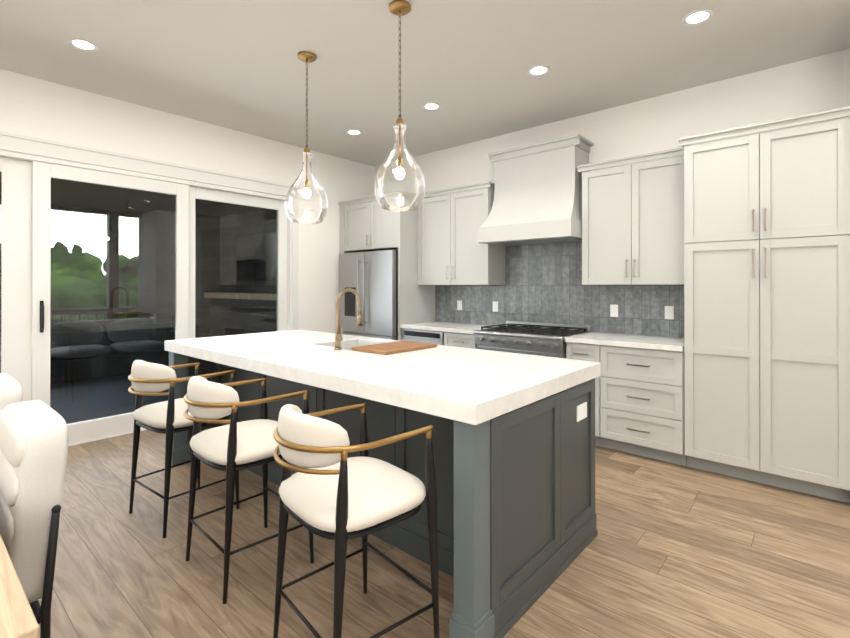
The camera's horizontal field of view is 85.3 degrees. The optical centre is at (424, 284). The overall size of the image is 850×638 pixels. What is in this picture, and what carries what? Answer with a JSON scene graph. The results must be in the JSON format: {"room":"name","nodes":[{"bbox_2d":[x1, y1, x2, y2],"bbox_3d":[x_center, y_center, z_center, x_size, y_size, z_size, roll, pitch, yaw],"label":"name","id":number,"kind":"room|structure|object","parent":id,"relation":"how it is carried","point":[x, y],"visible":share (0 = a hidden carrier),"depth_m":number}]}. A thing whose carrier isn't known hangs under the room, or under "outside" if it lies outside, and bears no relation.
{"room":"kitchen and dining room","nodes":[
{"label":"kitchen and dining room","id":0,"kind":"room"},
{"bbox_2d":[0,241,138,324],"bbox_3d":[-34.002,8.904,36.263,78.979,21.780,137.952,0,0,41],"label":"trees","id":1,"kind":"object","parent":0,"point":[99,280],"depth_m":10.92},
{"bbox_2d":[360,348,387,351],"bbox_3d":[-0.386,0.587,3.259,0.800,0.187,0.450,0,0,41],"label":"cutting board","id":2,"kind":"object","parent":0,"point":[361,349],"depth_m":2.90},
{"bbox_2d":[0,49,849,333],"bbox_3d":[-0.355,-0.159,1.182,7.920,3.050,7.920,0,0,41],"label":"wall","id":3,"kind":"structure","parent":0,"point":[36,107],"depth_m":4.37},
{"bbox_2d":[0,157,286,446],"bbox_3d":[-3.200,0.183,3.757,0.176,2.378,4.740,0,0,41],"label":"patio door","id":4,"kind":"structure","parent":3,"relation":"in","point":[26,259],"depth_m":4.04},
{"bbox_2d":[0,131,299,329],"bbox_3d":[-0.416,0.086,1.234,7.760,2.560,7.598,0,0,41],"label":"door trim","id":5,"kind":"structure","parent":3,"relation":"attached to","point":[20,143],"depth_m":4.45},
{"bbox_2d":[342,194,413,253],"bbox_3d":[-0.472,-0.727,5.917,1.000,0.589,0.617,0,0,41],"label":"upper cabinet","id":6,"kind":"object","parent":3,"relation":"attached to","point":[366,227],"depth_m":5.61},
{"bbox_2d":[414,183,505,285],"bbox_3d":[0.401,-0.529,5.333,1.009,1.069,0.347,0,0,41],"label":"upper cabinet","id":7,"kind":"object","parent":3,"relation":"attached to","point":[450,249],"depth_m":5.16},
{"bbox_2d":[478,134,581,229],"bbox_3d":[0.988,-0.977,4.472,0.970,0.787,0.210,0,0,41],"label":"range hood","id":8,"kind":"object","parent":3,"relation":"attached to","point":[541,186],"depth_m":4.48},
{"bbox_2d":[578,154,681,285],"bbox_3d":[1.867,-0.512,4.054,0.866,1.029,0.347,0,0,41],"label":"upper cabinet","id":9,"kind":"object","parent":3,"relation":"attached to","point":[630,228],"depth_m":3.92},
{"bbox_2d":[0,0,849,166],"bbox_3d":[-0.355,-1.734,1.186,7.920,0.100,7.920,0,0,41],"label":"ceiling","id":10,"kind":"structure","parent":0,"point":[240,66],"depth_m":3.40},
{"bbox_2d":[67,38,97,51],"bbox_3d":[-2.381,-1.674,3.218,0.188,0.010,0.172,0,0,41],"label":"recessed light","id":11,"kind":"object","parent":10,"relation":"in","point":[81,44],"depth_m":3.22},
{"bbox_2d":[285,51,327,223],"bbox_3d":[-0.866,-1.068,3.382,0.310,1.218,0.310,0,0,41],"label":"pendant light","id":12,"kind":"object","parent":10,"relation":"hanging from","point":[307,57],"visible":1,"depth_m":3.39},
{"bbox_2d":[346,130,361,134],"bbox_3d":[-0.778,-1.669,5.057,0.176,0.010,0.180,0,0,41],"label":"recessed light","id":13,"kind":"object","parent":10,"relation":"in","point":[351,132],"depth_m":5.07},
{"bbox_2d":[374,0,424,210],"bbox_3d":[-0.152,-1.069,2.786,0.310,1.218,0.310,0,0,41],"label":"pendant light","id":14,"kind":"object","parent":10,"relation":"hanging from","point":[399,8],"visible":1,"depth_m":2.80},
{"bbox_2d":[422,103,440,110],"bbox_3d":[0.062,-1.671,4.326,0.177,0.010,0.178,0,0,41],"label":"recessed light","id":15,"kind":"object","parent":10,"relation":"in","point":[428,106],"depth_m":4.34},
{"bbox_2d":[527,65,549,75],"bbox_3d":[0.886,-1.673,3.602,0.169,0.010,0.179,0,0,41],"label":"recessed light","id":16,"kind":"object","parent":10,"relation":"in","point":[539,70],"depth_m":3.61},
{"bbox_2d":[681,9,713,25],"bbox_3d":[1.705,-1.675,2.889,0.172,0.010,0.181,0,0,41],"label":"recessed light","id":17,"kind":"object","parent":10,"relation":"in","point":[696,17],"depth_m":2.90},
{"bbox_2d":[38,430,849,637],"bbox_3d":[-0.355,1.406,1.179,7.920,0.080,7.920,0,0,41],"label":"floor","id":18,"kind":"structure","parent":0,"point":[672,550],"depth_m":2.24},
{"bbox_2d":[0,373,22,410],"bbox_3d":[-2.052,0.889,1.821,0.543,0.959,0.655,0,0,41],"label":"dining chair","id":19,"kind":"object","parent":18,"relation":"on","point":[11,392],"visible":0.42,"depth_m":1.90},
{"bbox_2d":[0,535,38,637],"bbox_3d":[-1.944,0.984,1.146,2.350,0.765,1.160,0,0,41],"label":"dining table","id":20,"kind":"object","parent":18,"relation":"on","point":[17,618],"visible":1,"depth_m":0.86},
{"bbox_2d":[0,400,67,637],"bbox_3d":[-1.464,0.888,1.308,0.543,0.959,0.655,0,0,41],"label":"dining chair","id":21,"kind":"object","parent":18,"relation":"on","point":[33,446],"visible":0.94,"depth_m":1.34},
{"bbox_2d":[128,360,238,537],"bbox_3d":[-1.482,0.902,2.784,0.514,0.936,0.525,0,0,41],"label":"stool","id":22,"kind":"object","parent":18,"relation":"on","point":[168,419],"visible":0.69,"depth_m":2.58},
{"bbox_2d":[183,376,313,603],"bbox_3d":[-0.890,0.901,2.266,0.509,0.936,0.523,0,0,41],"label":"stool","id":23,"kind":"object","parent":18,"relation":"on","point":[232,447],"visible":0.9,"depth_m":2.09},
{"bbox_2d":[273,403,438,637],"bbox_3d":[-0.276,0.900,1.714,0.531,0.936,0.540,0,0,41],"label":"stool","id":24,"kind":"object","parent":18,"relation":"on","point":[329,489],"visible":1,"depth_m":1.59},
{"bbox_2d":[339,250,397,339],"bbox_3d":[-0.534,0.490,5.843,0.976,1.775,0.750,0,0,41],"label":"fridge","id":25,"kind":"object","parent":18,"relation":"on","point":[370,278],"visible":0.38,"depth_m":5.53},
{"bbox_2d":[164,348,600,637],"bbox_3d":[-0.517,0.938,3.043,2.884,0.865,1.172,0,0,41],"label":"kitchen island","id":26,"kind":"object","parent":18,"relation":"on","point":[513,438],"depth_m":2.15},
{"bbox_2d":[164,330,599,419],"bbox_3d":[-0.517,0.468,3.048,2.900,0.075,1.200,0,0,41],"label":"island countertop","id":27,"kind":"structure","parent":26,"relation":"on","point":[466,383],"depth_m":2.42},
{"bbox_2d":[332,288,362,347],"bbox_3d":[-0.506,0.227,3.116,0.083,0.405,0.240,0,0,41],"label":"faucet","id":28,"kind":"object","parent":27,"relation":"on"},
{"bbox_2d":[402,328,443,344],"bbox_3d":[0.141,0.942,5.322,0.602,0.868,0.666,0,0,41],"label":"dishwasher","id":29,"kind":"object","parent":18,"relation":"on","point":[427,336],"visible":0.08,"depth_m":5.10},
{"bbox_2d":[444,334,476,348],"bbox_3d":[0.558,0.938,5.013,0.415,0.874,0.617,0,0,41],"label":"base cabinet","id":30,"kind":"object","parent":18,"relation":"on","point":[457,340],"depth_m":4.77},
{"bbox_2d":[398,322,498,333],"bbox_3d":[0.317,0.481,5.211,1.040,0.040,0.637,0,0,41],"label":"countertop","id":31,"kind":"structure","parent":30,"relation":"on","point":[446,327],"depth_m":5.11},
{"bbox_2d":[473,321,590,358],"bbox_3d":[1.036,0.887,4.522,0.928,0.975,0.694,0,0,41],"label":"range","id":32,"kind":"object","parent":18,"relation":"on","point":[539,339],"visible":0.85,"depth_m":4.34},
{"bbox_2d":[565,338,601,446],"bbox_3d":[1.541,0.936,4.155,0.295,0.874,0.617,0,0,41],"label":"base cabinet","id":33,"kind":"object","parent":18,"relation":"on","point":[574,350],"depth_m":3.86},
{"bbox_2d":[602,346,685,465],"bbox_3d":[1.860,0.935,3.876,0.677,0.874,0.617,0,0,41],"label":"base cabinet","id":34,"kind":"object","parent":18,"relation":"on","point":[644,391],"depth_m":3.61},
{"bbox_2d":[566,330,681,353],"bbox_3d":[1.766,0.478,3.947,0.912,0.040,0.637,0,0,41],"label":"countertop","id":35,"kind":"structure","parent":34,"relation":"on","point":[595,338],"depth_m":3.83},
{"bbox_2d":[682,114,849,502],"bbox_3d":[2.470,0.171,3.346,0.932,2.399,0.617,0,0,41],"label":"tall cabinet","id":36,"kind":"object","parent":18,"relation":"on","point":[702,290],"depth_m":3.08},
{"label":"outside","id":37,"kind":"structure","parent":0,"visible":0},
{"bbox_2d":[0,172,276,423],"bbox_3d":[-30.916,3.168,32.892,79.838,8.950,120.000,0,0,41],"label":"porch","id":38,"kind":"object","parent":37,"point":[74,206],"depth_m":7.51}
]}

